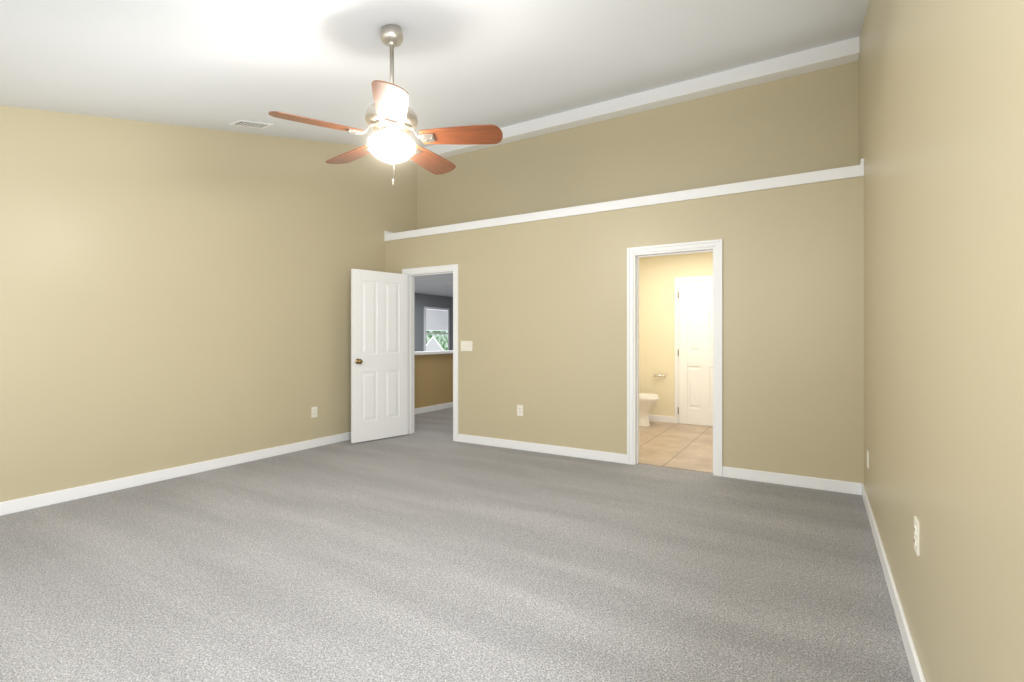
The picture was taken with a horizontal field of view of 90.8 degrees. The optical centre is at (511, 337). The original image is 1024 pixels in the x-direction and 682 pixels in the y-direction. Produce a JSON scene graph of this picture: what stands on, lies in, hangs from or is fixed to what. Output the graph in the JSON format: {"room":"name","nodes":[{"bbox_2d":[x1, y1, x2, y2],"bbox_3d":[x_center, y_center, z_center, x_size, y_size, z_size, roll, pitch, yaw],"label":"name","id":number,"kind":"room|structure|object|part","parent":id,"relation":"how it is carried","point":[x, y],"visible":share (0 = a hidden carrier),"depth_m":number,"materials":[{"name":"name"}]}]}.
{"room":"empty bedroom","nodes":[
{"label":"empty bedroom","id":0,"kind":"room"},
{"bbox_2d":[0,105,416,501],"bbox_3d":[-2.827,-0.900,4.559,0.120,4.200,5.910,0,0,31],"label":"wall","id":1,"kind":"structure","parent":0,"point":[171,296],"depth_m":4.30,"materials":[{"name":"beige paint"}]},
{"bbox_2d":[0,432,350,515],"bbox_3d":[-2.921,1.155,4.271,0.018,0.090,5.080,0,0,31],"label":"baseboard","id":2,"kind":"structure","parent":1,"relation":"attached to","point":[34,501],"depth_m":4.18,"materials":[{"name":"white wood"}]},
{"bbox_2d":[311,407,316,417],"bbox_3d":[-2.163,0.815,5.530,0.010,0.116,0.072,0,0,31],"label":"outlet","id":3,"kind":"object","parent":1,"relation":"attached to","point":[313,412],"visible":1,"depth_m":5.52,"materials":[{"name":"white plastic"}]},
{"bbox_2d":[414,293,452,351],"bbox_3d":[-2.738,-0.018,13.934,0.120,2.435,7.000,0,0,31],"label":"wall","id":4,"kind":"structure","parent":0,"point":[421,301],"depth_m":14.22,"materials":[{"name":"paint"}]},
{"bbox_2d":[424,306,448,350],"bbox_3d":[-2.180,-0.120,14.706,0.035,1.520,1.120,0,0,31],"label":"window","id":5,"kind":"structure","parent":4,"relation":"in","point":[425,308],"depth_m":14.40,"materials":[{"name":"white"}]},
{"bbox_2d":[426,309,447,350],"bbox_3d":[-2.191,-0.120,14.713,0.004,1.400,1.000,0,0,31],"label":"window pane","id":6,"kind":"object","parent":5,"relation":"attached to","point":[436,342],"visible":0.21,"depth_m":14.70,"materials":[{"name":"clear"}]},
{"bbox_2d":[426,309,447,329],"bbox_3d":[-2.183,-0.511,14.708,0.004,0.578,0.980,0,0,31],"label":"shade","id":7,"kind":"object","parent":5,"relation":"attached to","point":[440,317],"visible":1,"depth_m":14.72,"materials":[{"name":"white fabric"}]},
{"bbox_2d":[414,354,452,408],"bbox_3d":[-0.915,0.735,9.030,0.120,0.930,4.500,0,0,31],"label":"wall","id":8,"kind":"structure","parent":0,"point":[433,379],"depth_m":8.27,"materials":[{"name":"beige paint"}]},
{"bbox_2d":[414,350,452,414],"bbox_3d":[-0.936,0.713,9.014,0.260,0.975,4.550,0,0,31],"label":"trim","id":9,"kind":"structure","parent":8,"relation":"on","point":[432,408],"depth_m":8.25,"materials":[{"name":"white wood"}]},
{"bbox_2d":[414,273,452,296],"bbox_3d":[0.558,-1.265,10.651,10.920,0.060,9.200,0,0,31],"label":"ceiling","id":10,"kind":"structure","parent":0,"point":[438,285],"depth_m":11.94,"materials":[{"name":"white paint"}]},
{"bbox_2d":[0,0,868,146],"bbox_3d":[-0.629,-1.940,3.228,5.260,1.527,5.910,0,0,31],"label":"ceiling","id":11,"kind":"structure","parent":0,"point":[216,64],"depth_m":3.42,"materials":[{"name":"white paint"}]},
{"bbox_2d":[229,120,272,128],"bbox_3d":[-2.364,-1.937,4.590,0.170,0.010,0.320,0,14,31],"label":"ceiling vent","id":12,"kind":"object","parent":11,"relation":"in","point":[252,124],"visible":1,"depth_m":4.57,"materials":[{"name":"white metal"}]},
{"bbox_2d":[269,24,502,185],"bbox_3d":[-0.711,-1.361,3.003,1.248,0.972,1.242,0,0,31],"label":"fan","id":13,"kind":"object","parent":11,"relation":"hanging from","point":[391,118],"visible":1,"depth_m":2.90,"materials":[{"name":"brown wood"}]},
{"bbox_3d":[-1.064,-1.172,2.754,0.477,0.045,0.173,0,0,-31],"label":"blade","id":14,"kind":"part","parent":13,"relation":"part of","materials":[{"name":"brown wood"}]},
{"bbox_3d":[-1.020,-1.172,3.241,0.477,0.045,0.173,0,0,41],"label":"blade","id":15,"kind":"part","parent":13,"relation":"part of","materials":[{"name":"brown wood"}]},
{"bbox_3d":[-0.614,-1.172,2.561,0.173,0.045,0.477,0,0,-13],"label":"blade","id":16,"kind":"part","parent":13,"relation":"part of","materials":[{"name":"brown wood"}]},
{"bbox_3d":[-0.706,-1.514,2.967,0.302,0.666,0.302,0,0,31],"label":"motor","id":17,"kind":"part","parent":13,"relation":"part of","materials":[{"name":"silver metal"}]},
{"bbox_3d":[-0.706,-1.101,2.967,0.276,0.136,0.276,0,0,31],"label":"lamp shade","id":18,"kind":"part","parent":13,"relation":"part of","materials":[{"name":"white glass"}]},
{"bbox_3d":[-0.542,-1.172,3.350,0.173,0.045,0.477,0,0,23],"label":"blade","id":19,"kind":"part","parent":13,"relation":"part of","materials":[{"name":"brown wood"}]},
{"bbox_3d":[-0.291,-1.172,2.929,0.477,0.045,0.173,0,0,5],"label":"blade","id":20,"kind":"part","parent":13,"relation":"part of","materials":[{"name":"brown wood"}]},
{"bbox_2d":[0,407,913,681],"bbox_3d":[-0.806,1.225,8.321,11.000,0.050,14.600,0,0,31],"label":"floor","id":21,"kind":"structure","parent":0,"point":[430,549],"depth_m":2.54,"materials":[{"name":"grey carpet"}]},
{"bbox_2d":[386,176,863,483],"bbox_3d":[0.565,-0.018,5.199,5.020,2.435,0.120,0,0,31],"label":"wall","id":22,"kind":"structure","parent":0,"point":[542,315],"depth_m":4.53,"materials":[{"name":"beige paint"}]},
{"bbox_2d":[351,269,407,442],"bbox_3d":[-1.546,0.205,5.956,0.185,1.965,0.747,0,0,44],"label":"bedroom door","id":23,"kind":"structure","parent":22,"relation":"in","point":[379,355],"depth_m":5.91,"materials":[{"name":"white wood"}]},
{"bbox_2d":[402,264,457,441],"bbox_3d":[-0.959,0.174,6.119,0.864,2.052,0.153,0,0,31],"label":"door frame","id":24,"kind":"structure","parent":22,"relation":"attached to","point":[411,273],"depth_m":6.10,"materials":[{"name":"white wood"}]},
{"bbox_2d":[461,341,472,350],"bbox_3d":[-0.522,0.095,5.778,0.165,0.118,0.016,0,0,31],"label":"light switch","id":25,"kind":"object","parent":22,"relation":"attached to","point":[466,345],"visible":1,"depth_m":5.77,"materials":[{"name":"white plastic"}]},
{"bbox_2d":[517,405,522,415],"bbox_3d":[0.086,0.780,5.413,0.072,0.116,0.010,0,0,31],"label":"outlet","id":26,"kind":"object","parent":22,"relation":"attached to","point":[519,410],"visible":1,"depth_m":5.41,"materials":[{"name":"white plastic"}]},
{"bbox_2d":[458,434,626,463],"bbox_3d":[0.237,1.155,5.320,2.009,0.090,0.014,0,0,31],"label":"baseboard","id":27,"kind":"structure","parent":22,"relation":"attached to","point":[527,446],"depth_m":5.24,"materials":[{"name":"white wood"}]},
{"bbox_2d":[385,159,863,240],"bbox_3d":[0.681,-1.295,5.391,5.020,0.130,0.612,0,0,31],"label":"trim","id":28,"kind":"structure","parent":22,"relation":"on","point":[794,179],"depth_m":4.65,"materials":[{"name":"white wood"}]},
{"bbox_2d":[627,239,722,476],"bbox_3d":[1.491,0.174,4.636,0.845,2.052,0.153,0,0,31],"label":"door frame","id":29,"kind":"structure","parent":22,"relation":"attached to","point":[635,254],"depth_m":4.62,"materials":[{"name":"white wood"}]},
{"bbox_2d":[722,466,859,494],"bbox_3d":[2.231,1.155,4.112,0.964,0.090,0.014,0,0,31],"label":"baseboard","id":30,"kind":"structure","parent":22,"relation":"attached to","point":[730,472],"depth_m":4.08,"materials":[{"name":"white wood"}]},
{"bbox_2d":[417,60,858,229],"bbox_3d":[0.871,-2.118,5.704,5.020,1.765,0.120,0,0,31],"label":"wall","id":31,"kind":"structure","parent":0,"point":[803,123],"depth_m":5.20,"materials":[{"name":"beige paint"}]},
{"bbox_2d":[409,37,859,163],"bbox_3d":[0.799,-2.474,5.586,5.020,0.178,0.155,0,0,31],"label":"crown molding","id":32,"kind":"structure","parent":31,"relation":"attached to","point":[818,58],"depth_m":4.99,"materials":[{"name":"white wood"}]},
{"bbox_2d":[638,421,712,472],"bbox_3d":[1.857,1.197,5.884,2.280,0.006,2.510,0,0,31],"label":"floor","id":33,"kind":"structure","parent":0,"point":[677,446],"depth_m":5.54,"materials":[{"name":"beige tile"}]},
{"bbox_2d":[639,393,658,426],"bbox_3d":[1.652,0.801,6.949,0.733,0.785,0.464,0,0,31],"label":"toilet","id":34,"kind":"object","parent":33,"relation":"on","point":[647,402],"visible":0.33,"depth_m":6.77,"materials":[{"name":"white ceramic"}]},
{"bbox_2d":[639,252,712,416],"bbox_3d":[2.538,-0.018,7.009,2.520,2.435,0.120,0,0,31],"label":"wall","id":35,"kind":"structure","parent":0,"point":[658,275],"depth_m":7.19,"materials":[{"name":"yellow paint"}]},
{"bbox_2d":[649,415,674,422],"bbox_3d":[1.918,1.155,7.306,0.852,0.090,0.014,0,0,31],"label":"baseboard","id":36,"kind":"structure","parent":35,"relation":"attached to","point":[670,419],"depth_m":7.16,"materials":[{"name":"white"}]},
{"bbox_2d":[675,275,712,422],"bbox_3d":[2.635,0.178,6.870,0.826,2.043,0.016,0,0,31],"label":"trim","id":37,"kind":"structure","parent":35,"relation":"attached to","point":[693,278],"depth_m":7.06,"materials":[{"name":"white wood"}]},
{"bbox_2d":[678,280,712,425],"bbox_3d":[2.603,0.207,6.829,0.712,1.970,0.110,0,0,31],"label":"closet door","id":38,"kind":"structure","parent":35,"relation":"in","point":[695,355],"depth_m":6.91,"materials":[{"name":"white wood"}]},
{"bbox_2d":[859,0,1023,681],"bbox_3d":[1.569,-0.900,1.896,0.120,4.200,5.910,0,0,31],"label":"wall","id":39,"kind":"structure","parent":0,"point":[941,118],"depth_m":1.36,"materials":[{"name":"beige paint"}]},
{"bbox_2d":[867,450,868,467],"bbox_3d":[2.464,0.840,3.500,0.010,0.116,0.072,0,0,31],"label":"outlet","id":40,"kind":"object","parent":39,"relation":"attached to","point":[867,459],"visible":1,"depth_m":3.49,"materials":[{"name":"white plastic"}]},
{"bbox_2d":[860,483,925,681],"bbox_3d":[1.357,1.155,1.680,0.018,0.090,5.080,0,0,31],"label":"baseboard","id":41,"kind":"structure","parent":39,"relation":"attached to","point":[913,659],"depth_m":2.17,"materials":[{"name":"white wood"}]},
{"bbox_2d":[914,516,919,555],"bbox_3d":[1.418,0.695,1.772,0.010,0.116,0.072,0,0,31],"label":"outlet","id":42,"kind":"object","parent":39,"relation":"attached to","point":[916,536],"visible":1,"depth_m":1.76,"materials":[{"name":"white plastic"}]}
]}

